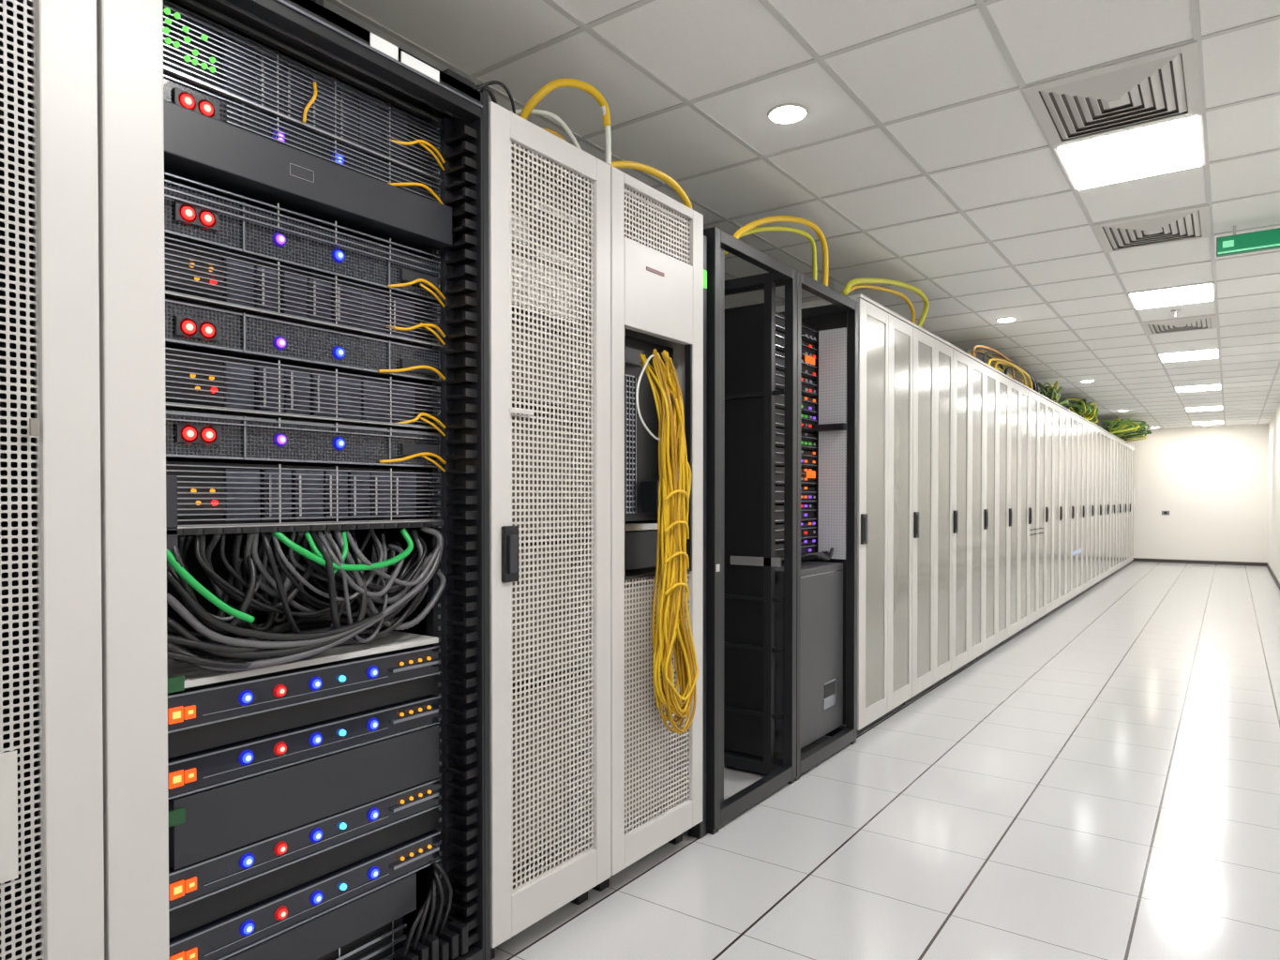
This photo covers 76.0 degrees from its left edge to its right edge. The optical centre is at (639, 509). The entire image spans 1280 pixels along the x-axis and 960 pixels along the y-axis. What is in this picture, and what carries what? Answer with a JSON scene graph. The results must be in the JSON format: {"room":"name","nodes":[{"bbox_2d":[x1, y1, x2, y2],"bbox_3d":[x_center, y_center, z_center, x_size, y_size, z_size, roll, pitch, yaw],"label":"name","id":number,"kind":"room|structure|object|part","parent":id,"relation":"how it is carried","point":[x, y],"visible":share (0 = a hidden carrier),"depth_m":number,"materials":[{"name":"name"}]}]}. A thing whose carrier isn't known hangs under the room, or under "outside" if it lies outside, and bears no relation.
{"room":"server room","nodes":[
{"label":"server room","id":0,"kind":"room"},
{"bbox_2d":[312,0,323,6],"bbox_3d":[-0.824,-1.352,2.085,0.065,0.408,0.065,1,1,36],"label":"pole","id":1,"kind":"object","parent":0,"point":[321,2],"depth_m":2.08,"materials":[{"name":"black metal"}]},
{"bbox_2d":[323,0,1279,429],"bbox_3d":[3.856,-1.673,7.617,3.920,0.100,24.900,1,1,36],"label":"ceiling","id":2,"kind":"structure","parent":0,"point":[698,48],"depth_m":3.51,"materials":[{"name":"tile"}]},
{"bbox_2d":[767,103,808,123],"bbox_3d":[0.583,-1.563,3.235,0.160,0.012,0.160,1,1,36],"label":"recessed light","id":3,"kind":"object","parent":2,"relation":"in","point":[786,112],"visible":1,"depth_m":3.22,"materials":[{"name":"grey paint"}]},
{"bbox_2d":[327,0,1279,428],"bbox_3d":[3.856,-1.621,7.618,3.920,0.005,24.900,1,1,36],"label":"grid","id":4,"kind":"object","parent":2,"relation":"attached to","point":[982,5],"visible":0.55,"depth_m":3.68,"materials":[{"name":"grey"}]},
{"bbox_2d":[995,316,1016,322],"bbox_3d":[3.101,-1.608,6.930,0.160,0.012,0.160,1,1,36],"label":"recessed light","id":5,"kind":"object","parent":2,"relation":"in","point":[1006,319],"visible":1,"depth_m":6.90,"materials":[{"name":"grey paint"}]},
{"bbox_2d":[1080,379,1094,382],"bbox_3d":[5.744,-1.652,10.510,0.160,0.012,0.160,1,1,36],"label":"recessed light","id":6,"kind":"object","parent":2,"relation":"in","point":[1084,381],"visible":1,"depth_m":10.47,"materials":[{"name":"grey paint"}]},
{"bbox_2d":[1023,40,1202,148],"bbox_3d":[1.814,-1.559,3.124,0.534,0.017,0.620,1,1,36],"label":"ceiling vent","id":7,"kind":"object","parent":2,"relation":"in","point":[1165,82],"visible":1,"depth_m":3.08,"materials":[{"name":"grey"}]},
{"bbox_3d":[1.814,-1.557,3.124,0.040,0.014,0.060,1,1,36],"label":"plate","id":8,"kind":"part","parent":7,"relation":"part of","materials":[{"name":"silver metal"}]},
{"bbox_2d":[1053,113,1205,191],"bbox_3d":[2.176,-1.569,3.627,0.534,0.009,0.620,1,1,36],"label":"frame","id":9,"kind":"object","parent":2,"relation":"attached to","point":[1199,117],"visible":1,"depth_m":3.53,"materials":[{"name":"grey glowing light-emitting plastic diffuser panel"}]},
{"bbox_2d":[1057,116,1201,190],"bbox_3d":[2.176,-1.567,3.627,0.494,0.013,0.580,1,1,36],"label":"ceiling light panel","id":10,"kind":"object","parent":9,"relation":"attached to","point":[1172,146],"visible":1,"depth_m":3.59,"materials":[{"name":"grey"}]},
{"bbox_2d":[1091,204,1211,253],"bbox_3d":[2.902,-1.577,4.632,0.534,0.017,0.620,1,1,36],"label":"ceiling vent","id":11,"kind":"object","parent":2,"relation":"in","point":[1190,222],"visible":1,"depth_m":4.59,"materials":[{"name":"grey"}]},
{"bbox_2d":[1126,282,1216,309],"bbox_3d":[3.990,-1.600,6.141,0.534,0.009,0.620,1,1,36],"label":"frame","id":12,"kind":"object","parent":2,"relation":"attached to","point":[1212,283],"visible":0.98,"depth_m":5.95,"materials":[{"name":"grey paint"}]},
{"bbox_2d":[1129,284,1212,309],"bbox_3d":[3.990,-1.598,6.141,0.494,0.013,0.580,1,1,36],"label":"diffuser","id":13,"kind":"object","parent":12,"relation":"attached to","point":[1199,293],"visible":1,"depth_m":6.11,"materials":[{"name":"grey"}]},
{"bbox_2d":[1170,309,1180,316],"bbox_3d":[4.321,-1.584,6.605,0.070,0.051,0.070,1,1,36],"label":"sprinkler","id":14,"kind":"object","parent":2,"relation":"attached to","point":[1175,311],"visible":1,"depth_m":6.60,"materials":[{"name":"silver metal"}]},
{"bbox_2d":[1141,315,1218,335],"bbox_3d":[4.715,-1.608,7.146,0.534,0.017,0.620,1,1,36],"label":"ceiling vent","id":15,"kind":"object","parent":2,"relation":"in","point":[1200,323],"visible":1,"depth_m":7.11,"materials":[{"name":"grey"}]},
{"bbox_2d":[1157,348,1219,362],"bbox_3d":[5.803,-1.630,8.655,0.534,0.009,0.620,1,1,36],"label":"frame","id":16,"kind":"object","parent":2,"relation":"attached to","point":[1218,350],"visible":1,"depth_m":8.45,"materials":[{"name":"grey paint"}]},
{"bbox_2d":[1159,349,1218,362],"bbox_3d":[5.803,-1.628,8.655,0.494,0.013,0.580,1,1,36],"label":"diffuser","id":17,"kind":"object","parent":16,"relation":"attached to","point":[1211,353],"visible":1,"depth_m":8.62,"materials":[{"name":"grey"}]},
{"bbox_2d":[1174,383,1222,391],"bbox_3d":[7.617,-1.661,11.169,0.534,0.009,0.620,1,1,36],"label":"frame","id":18,"kind":"object","parent":2,"relation":"attached to","point":[1219,384],"visible":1,"depth_m":10.95,"materials":[{"name":"grey paint"}]},
{"bbox_2d":[1175,384,1220,391],"bbox_3d":[7.617,-1.659,11.169,0.494,0.013,0.580,1,1,36],"label":"diffuser","id":19,"kind":"object","parent":18,"relation":"attached to","point":[1214,386],"visible":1,"depth_m":11.16,"materials":[{"name":"grey"}]},
{"bbox_2d":[1184,406,1223,411],"bbox_3d":[9.430,-1.692,13.683,0.534,0.009,0.620,1,1,36],"label":"frame","id":20,"kind":"object","parent":2,"relation":"attached to","point":[1210,406],"visible":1,"depth_m":13.47,"materials":[{"name":"grey paint"}]},
{"bbox_2d":[1185,406,1222,411],"bbox_3d":[9.430,-1.690,13.683,0.494,0.013,0.580,1,1,36],"label":"diffuser","id":21,"kind":"object","parent":20,"relation":"attached to","point":[1218,407],"visible":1,"depth_m":13.71,"materials":[{"name":"grey"}]},
{"bbox_2d":[1216,225,1279,256],"bbox_3d":[3.427,-1.506,4.490,0.435,0.158,0.048,1,1,36],"label":"exit sign","id":22,"kind":"object","parent":2,"relation":"hanging from","point":[1235,244],"visible":1,"depth_m":4.52,"materials":[{"name":"green"}]},
{"bbox_3d":[11.243,-1.723,16.197,0.534,0.009,0.620,1,1,36],"label":"frame","id":23,"kind":"object","parent":2,"relation":"attached to","visible":0},
{"bbox_2d":[1192,421,1223,424],"bbox_3d":[11.243,-1.720,16.197,0.494,0.013,0.580,1,1,36],"label":"diffuser","id":24,"kind":"object","parent":23,"relation":"attached to","point":[1216,422],"visible":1,"depth_m":16.23,"materials":[{"name":"grey"}]},
{"bbox_2d":[491,561,1279,959],"bbox_3d":[3.856,1.307,7.654,3.920,0.100,24.900,1,1,36],"label":"floor","id":25,"kind":"structure","parent":0,"point":[1102,782],"depth_m":3.40,"materials":[{"name":"tile"}]},
{"bbox_2d":[0,0,104,959],"bbox_3d":[-1.602,0.102,1.513,1.033,2.460,0.698,1,1,36],"label":"tall cabinet","id":26,"kind":"object","parent":25,"relation":"on","point":[52,870],"visible":1,"depth_m":1.45,"materials":[{"name":"white paint"}]},
{"bbox_3d":[-1.096,0.523,1.370,0.003,0.220,0.090,1,1,36],"label":"info plate","id":27,"kind":"part","parent":26,"relation":"part of","materials":[{"name":"grey paint"}]},
{"bbox_3d":[-1.204,0.065,1.225,0.035,2.380,0.698,1,1,36],"label":"door frame","id":28,"kind":"part","parent":26,"relation":"part of","materials":[{"name":"white paint"}]},
{"bbox_2d":[96,0,490,959],"bbox_3d":[-1.114,0.083,2.193,1.029,2.480,0.963,1,1,36],"label":"rack","id":29,"kind":"object","parent":25,"relation":"on","point":[293,200],"visible":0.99,"depth_m":1.92,"materials":[{"name":"white paint"}]},
{"bbox_3d":[-1.366,0.062,1.847,1.025,2.410,0.107,1,1,36],"label":"panel","id":30,"kind":"part","parent":29,"relation":"part of","materials":[{"name":"white paint"}]},
{"bbox_2d":[166,629,438,688],"bbox_3d":[-0.987,0.362,2.115,0.530,0.015,0.740,1,1,36],"label":"shelf","id":31,"kind":"object","parent":29,"relation":"attached to","point":[394,644],"depth_m":1.96,"materials":[{"name":"grey paint"}]},
{"bbox_2d":[488,101,610,959],"bbox_3d":[-0.662,0.086,2.804,1.047,2.460,0.543,1,1,36],"label":"tall cabinet","id":32,"kind":"object","parent":25,"relation":"on","point":[549,198],"visible":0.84,"depth_m":2.55,"materials":[{"name":"white paint"}]},
{"bbox_2d":[442,68,515,114],"bbox_3d":[-0.552,-1.194,2.310,0.186,0.084,0.524,1,1,36],"label":"cable","id":33,"kind":"object","parent":32,"relation":"on","point":[448,71],"visible":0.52,"depth_m":2.33,"materials":[{"name":"black rubber"}]},
{"bbox_3d":[-0.371,0.126,2.339,0.014,0.160,0.060,1,1,36],"label":"handle","id":34,"kind":"part","parent":32,"relation":"part of","materials":[{"name":"black plastic"}]},
{"bbox_3d":[-0.362,0.127,2.333,0.009,0.110,0.030,1,1,36],"label":"handle lever","id":35,"kind":"part","parent":32,"relation":"part of","materials":[{"name":"grey metal"}]},
{"bbox_2d":[509,78,611,165],"bbox_3d":[-0.326,-1.271,2.667,0.481,0.250,0.148,0,1,-11],"label":"overhead cable","id":36,"kind":"object","parent":32,"relation":"on","point":[528,109],"visible":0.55,"depth_m":2.66,"materials":[{"name":"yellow plastic"}]},
{"bbox_2d":[591,165,703,891],"bbox_3d":[-0.338,0.080,3.270,1.028,2.460,0.582,1,1,36],"label":"tall cabinet","id":37,"kind":"object","parent":25,"relation":"on","point":[656,240],"visible":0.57,"depth_m":2.99,"materials":[{"name":"white paint"}]},
{"bbox_2d":[625,374,636,513],"bbox_3d":[-0.087,-0.239,2.933,0.013,0.506,0.234,1,1,36],"label":"grille","id":38,"kind":"object","parent":37,"relation":"attached to","point":[630,379],"depth_m":3.00,"materials":[{"name":"silver metal"}]},
{"bbox_2d":[610,160,692,210],"bbox_3d":[0.032,-1.204,2.995,0.037,0.107,0.533,1,1,40],"label":"overhead cable","id":39,"kind":"object","parent":37,"relation":"on","point":[618,164],"visible":0.75,"depth_m":3.01,"materials":[{"name":"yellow plastic"}]},
{"bbox_3d":[0.061,-0.196,2.976,0.025,0.870,0.437,1,1,36],"label":"window trim","id":40,"kind":"part","parent":37,"relation":"part of","materials":[{"name":"black metal"}]},
{"bbox_2d":[635,348,698,734],"bbox_3d":[0.091,0.118,2.927,0.298,1.380,0.150,0,1,-26],"label":"cable bundle","id":41,"kind":"object","parent":37,"relation":"attached to","point":[671,633],"visible":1,"depth_m":2.91,"materials":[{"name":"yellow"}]},
{"bbox_2d":[687,235,707,839],"bbox_3d":[0.231,0.110,3.275,0.065,2.400,0.050,1,1,36],"label":"panel","id":42,"kind":"object","parent":25,"relation":"on","point":[699,831],"visible":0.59,"depth_m":3.27,"materials":[{"name":"black metal"}]},
{"bbox_2d":[703,269,707,288],"bbox_3d":[0.255,-0.915,3.245,0.005,0.070,0.030,1,1,36],"label":"light","id":43,"kind":"object","parent":42,"relation":"attached to","point":[704,270],"depth_m":3.25,"materials":[{"name":"green"}]},
{"bbox_2d":[703,226,797,834],"bbox_3d":[0.141,0.083,3.866,0.947,2.440,0.765,1,1,36],"label":"rack","id":44,"kind":"object","parent":25,"relation":"on","point":[742,562],"visible":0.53,"depth_m":3.91,"materials":[{"name":"black metal"}]},
{"bbox_3d":[0.313,0.074,3.388,0.045,2.310,0.070,1,1,36],"label":"post","id":45,"kind":"part","parent":44,"relation":"part of","materials":[{"name":"black metal"}]},
{"bbox_3d":[0.559,0.249,3.962,0.275,0.045,0.015,1,1,36],"label":"slide rail","id":46,"kind":"part","parent":44,"relation":"part of","materials":[{"name":"silver metal"}]},
{"bbox_2d":[723,271,858,781],"bbox_3d":[0.595,0.075,4.498,0.945,2.440,0.780,1,1,36],"label":"rack","id":47,"kind":"object","parent":25,"relation":"on","point":[827,336],"visible":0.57,"depth_m":4.50,"materials":[{"name":"black metal"}]},
{"bbox_2d":[724,215,828,286],"bbox_3d":[0.678,-1.312,3.998,0.077,0.340,0.949,1,1,39],"label":"overhead cable","id":48,"kind":"object","parent":47,"relation":"attached to","point":[750,228],"visible":0.81,"depth_m":4.14,"materials":[{"name":"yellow plastic"}]},
{"bbox_2d":[775,293,913,735],"bbox_3d":[1.087,0.040,5.231,1.045,2.493,0.936,1,1,36],"label":"tall cabinet","id":49,"kind":"object","parent":25,"relation":"on","point":[884,511],"visible":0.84,"depth_m":4.89,"materials":[{"name":"white paint"}]},
{"bbox_3d":[1.262,0.109,4.603,0.014,0.170,0.080,1,1,36],"label":"handle","id":50,"kind":"part","parent":49,"relation":"part of","materials":[{"name":"black plastic"}]},
{"bbox_3d":[1.270,0.109,4.597,0.007,0.130,0.040,1,1,36],"label":"handle lever","id":51,"kind":"part","parent":49,"relation":"part of","materials":[{"name":"silver metal"}]},
{"bbox_2d":[842,277,929,327],"bbox_3d":[1.580,-1.376,5.249,0.085,0.290,1.411,1,1,38],"label":"overhead cable","id":52,"kind":"object","parent":49,"relation":"on","point":[856,283],"visible":0.95,"depth_m":5.32,"materials":[{"name":"yellow plastic"}]},
{"bbox_2d":[903,323,953,705],"bbox_3d":[1.638,0.030,5.995,1.045,2.493,0.936,1,1,36],"label":"tall cabinet","id":53,"kind":"object","parent":25,"relation":"on","point":[932,355],"visible":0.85,"depth_m":5.67,"materials":[{"name":"white paint"}]},
{"bbox_3d":[1.813,0.099,5.367,0.014,0.170,0.080,1,1,36],"label":"handle","id":54,"kind":"part","parent":53,"relation":"part of","materials":[{"name":"black plastic"}]},
{"bbox_3d":[1.821,0.100,5.361,0.007,0.130,0.040,1,1,36],"label":"handle lever","id":55,"kind":"part","parent":53,"relation":"part of","materials":[{"name":"silver metal"}]},
{"bbox_2d":[944,346,984,679],"bbox_3d":[2.189,0.021,6.759,1.045,2.493,0.936,1,1,36],"label":"tall cabinet","id":56,"kind":"object","parent":25,"relation":"on","point":[968,370],"visible":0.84,"depth_m":6.43,"materials":[{"name":"white paint"}]},
{"bbox_3d":[2.364,0.090,6.131,0.014,0.170,0.080,1,1,36],"label":"handle","id":57,"kind":"part","parent":56,"relation":"part of","materials":[{"name":"black plastic"}]},
{"bbox_3d":[2.372,0.090,6.125,0.007,0.130,0.040,1,1,36],"label":"handle lever","id":58,"kind":"part","parent":56,"relation":"part of","materials":[{"name":"silver metal"}]},
{"bbox_2d":[976,362,1008,660],"bbox_3d":[2.740,0.012,7.523,1.045,2.493,0.936,1,1,36],"label":"tall cabinet","id":59,"kind":"object","parent":25,"relation":"on","point":[996,384],"visible":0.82,"depth_m":7.19,"materials":[{"name":"white paint"}]},
{"bbox_3d":[2.915,0.081,6.895,0.014,0.170,0.080,1,1,36],"label":"handle","id":60,"kind":"part","parent":59,"relation":"part of","materials":[{"name":"black plastic"}]},
{"bbox_3d":[2.923,0.081,6.889,0.007,0.130,0.040,1,1,36],"label":"handle lever","id":61,"kind":"part","parent":59,"relation":"part of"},
{"bbox_2d":[1001,376,1029,644],"bbox_3d":[3.292,0.002,8.287,1.045,2.493,0.936,1,1,36],"label":"tall cabinet","id":62,"kind":"object","parent":25,"relation":"on","point":[1018,393],"visible":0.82,"depth_m":7.97,"materials":[{"name":"white paint"}]},
{"bbox_2d":[964,345,1039,393],"bbox_3d":[3.935,-1.402,8.582,0.258,0.279,4.186,1,1,36],"label":"cable bundle","id":63,"kind":"object","parent":62,"relation":"on","point":[1001,361],"visible":0.7,"depth_m":7.96,"materials":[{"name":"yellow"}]},
{"bbox_3d":[3.466,0.071,7.659,0.014,0.170,0.080,1,1,36],"label":"handle","id":64,"kind":"part","parent":62,"relation":"part of","materials":[{"name":"black plastic"}]},
{"bbox_3d":[3.474,0.071,7.653,0.007,0.130,0.040,1,1,36],"label":"handle lever","id":65,"kind":"part","parent":62,"relation":"part of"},
{"bbox_2d":[1022,388,1046,631],"bbox_3d":[3.842,-0.007,9.051,1.045,2.493,0.936,1,1,36],"label":"tall cabinet","id":66,"kind":"object","parent":25,"relation":"on","point":[1036,536],"visible":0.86,"depth_m":8.73,"materials":[{"name":"white paint"}]},
{"bbox_3d":[4.017,0.062,8.423,0.014,0.170,0.080,1,1,36],"label":"handle","id":67,"kind":"part","parent":66,"relation":"part of","materials":[{"name":"black plastic"}]},
{"bbox_2d":[1039,397,1060,619],"bbox_3d":[4.394,-0.016,9.815,1.045,2.493,0.936,1,1,36],"label":"tall cabinet","id":68,"kind":"object","parent":25,"relation":"on","point":[1052,409],"visible":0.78,"depth_m":9.49,"materials":[{"name":"white paint"}]},
{"bbox_3d":[4.568,0.053,9.187,0.014,0.170,0.080,1,1,36],"label":"handle","id":69,"kind":"part","parent":68,"relation":"part of","materials":[{"name":"black plastic"}]},
{"bbox_2d":[1054,405,1072,610],"bbox_3d":[4.944,-0.026,10.579,1.045,2.493,0.936,1,1,36],"label":"tall cabinet","id":70,"kind":"object","parent":25,"relation":"on","point":[1066,415],"visible":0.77,"depth_m":10.26,"materials":[{"name":"white paint"}]},
{"bbox_2d":[1038,380,1068,405],"bbox_3d":[5.081,-1.438,10.128,0.276,0.295,0.872,1,1,36],"label":"cable bundle","id":71,"kind":"object","parent":70,"relation":"on","point":[1051,393],"visible":0.67,"depth_m":10.03,"materials":[{"name":"green"}]},
{"bbox_3d":[5.119,0.043,9.951,0.014,0.170,0.080,1,1,36],"label":"handle","id":72,"kind":"part","parent":70,"relation":"part of","materials":[{"name":"black plastic"}]},
{"bbox_2d":[1067,412,1083,602],"bbox_3d":[5.496,-0.035,11.343,1.045,2.493,0.936,1,1,36],"label":"tall cabinet","id":73,"kind":"object","parent":25,"relation":"on","point":[1077,421],"visible":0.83,"depth_m":11.03,"materials":[{"name":"white paint"}]},
{"bbox_2d":[1077,418,1092,596],"bbox_3d":[6.047,-0.044,12.107,1.045,2.493,0.936,1,1,36],"label":"tall cabinet","id":74,"kind":"object","parent":25,"relation":"on","point":[1087,425],"visible":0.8,"depth_m":11.79,"materials":[{"name":"white paint"}]},
{"bbox_2d":[1086,422,1100,589],"bbox_3d":[6.598,-0.054,12.871,1.045,2.493,0.936,1,1,36],"label":"tall cabinet","id":75,"kind":"object","parent":25,"relation":"on","point":[1095,466],"visible":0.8,"depth_m":12.55,"materials":[{"name":"white paint"}]},
{"bbox_2d":[1062,398,1099,424],"bbox_3d":[6.667,-1.464,12.282,0.356,0.293,2.034,1,1,36],"label":"cable bundle","id":76,"kind":"object","parent":75,"relation":"on","point":[1079,407],"visible":0.76,"depth_m":11.80,"materials":[{"name":"green"}]},
{"bbox_2d":[1095,427,1108,585],"bbox_3d":[7.149,-0.063,13.635,1.045,2.493,0.936,1,1,36],"label":"tall cabinet","id":77,"kind":"object","parent":25,"relation":"on","point":[1103,433],"visible":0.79,"depth_m":13.32,"materials":[{"name":"white paint"}]},
{"bbox_2d":[1102,432,1114,580],"bbox_3d":[7.700,-0.072,14.399,1.045,2.493,0.936,1,1,36],"label":"tall cabinet","id":78,"kind":"object","parent":25,"relation":"on","point":[1110,437],"visible":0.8,"depth_m":14.08,"materials":[{"name":"white paint"}]},
{"bbox_2d":[1110,435,1120,575],"bbox_3d":[8.251,-0.082,15.162,1.045,2.493,0.936,1,1,36],"label":"tall cabinet","id":79,"kind":"object","parent":25,"relation":"on","point":[1116,523],"visible":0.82,"depth_m":14.86,"materials":[{"name":"white paint"}]},
{"bbox_2d":[1115,438,1125,572],"bbox_3d":[8.802,-0.091,15.927,1.045,2.493,0.936,1,1,36],"label":"tall cabinet","id":80,"kind":"object","parent":25,"relation":"on","point":[1121,442],"visible":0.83,"depth_m":15.62,"materials":[{"name":"white paint"}]},
{"bbox_2d":[1099,418,1152,441],"bbox_3d":[9.231,-1.512,15.529,0.747,0.310,2.858,1,1,36],"label":"cable bundle","id":81,"kind":"object","parent":80,"relation":"on","point":[1124,429],"visible":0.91,"depth_m":14.82,"materials":[{"name":"green"}]},
{"bbox_2d":[1121,441,1129,568],"bbox_3d":[9.353,-0.100,16.691,1.045,2.493,0.936,1,1,36],"label":"tall cabinet","id":82,"kind":"object","parent":25,"relation":"on","point":[1127,445],"visible":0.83,"depth_m":16.38,"materials":[{"name":"white paint"}]},
{"bbox_2d":[1126,444,1134,565],"bbox_3d":[9.904,-0.110,17.454,1.045,2.493,0.936,1,1,36],"label":"tall cabinet","id":83,"kind":"object","parent":25,"relation":"on","point":[1132,447],"visible":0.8,"depth_m":17.15,"materials":[{"name":"white paint"}]},
{"bbox_2d":[1127,423,1268,562],"bbox_3d":[11.168,-0.307,17.773,3.920,2.880,0.100,1,1,36],"label":"wall","id":84,"kind":"structure","parent":0,"point":[1212,482],"depth_m":17.22,"materials":[{"name":"white paint"}]},
{"bbox_2d":[1161,511,1169,514],"bbox_3d":[11.304,0.070,17.608,0.140,0.090,0.016,1,1,36],"label":"wall outlet","id":85,"kind":"object","parent":84,"relation":"attached to","point":[1163,512],"visible":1,"depth_m":17.60,"materials":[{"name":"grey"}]},
{"bbox_2d":[1131,557,1266,566],"bbox_3d":[11.134,1.098,17.744,3.920,0.070,0.015,1,1,36],"label":"baseboard","id":86,"kind":"structure","parent":84,"relation":"attached to","point":[1135,559],"depth_m":17.23,"materials":[{"name":"grey"}]},
{"bbox_2d":[1267,403,1279,583],"bbox_3d":[5.486,-0.169,6.460,0.100,2.880,24.900,1,1,36],"label":"wall","id":87,"kind":"structure","parent":0,"point":[1273,492],"depth_m":14.23,"materials":[{"name":"white paint"}]},
{"bbox_2d":[1266,562,1279,589],"bbox_3d":[5.435,1.236,6.505,0.015,0.070,24.885,1,1,36],"label":"baseboard","id":88,"kind":"structure","parent":87,"relation":"attached to","point":[1268,565],"depth_m":13.84,"materials":[{"name":"grey"}]}
]}

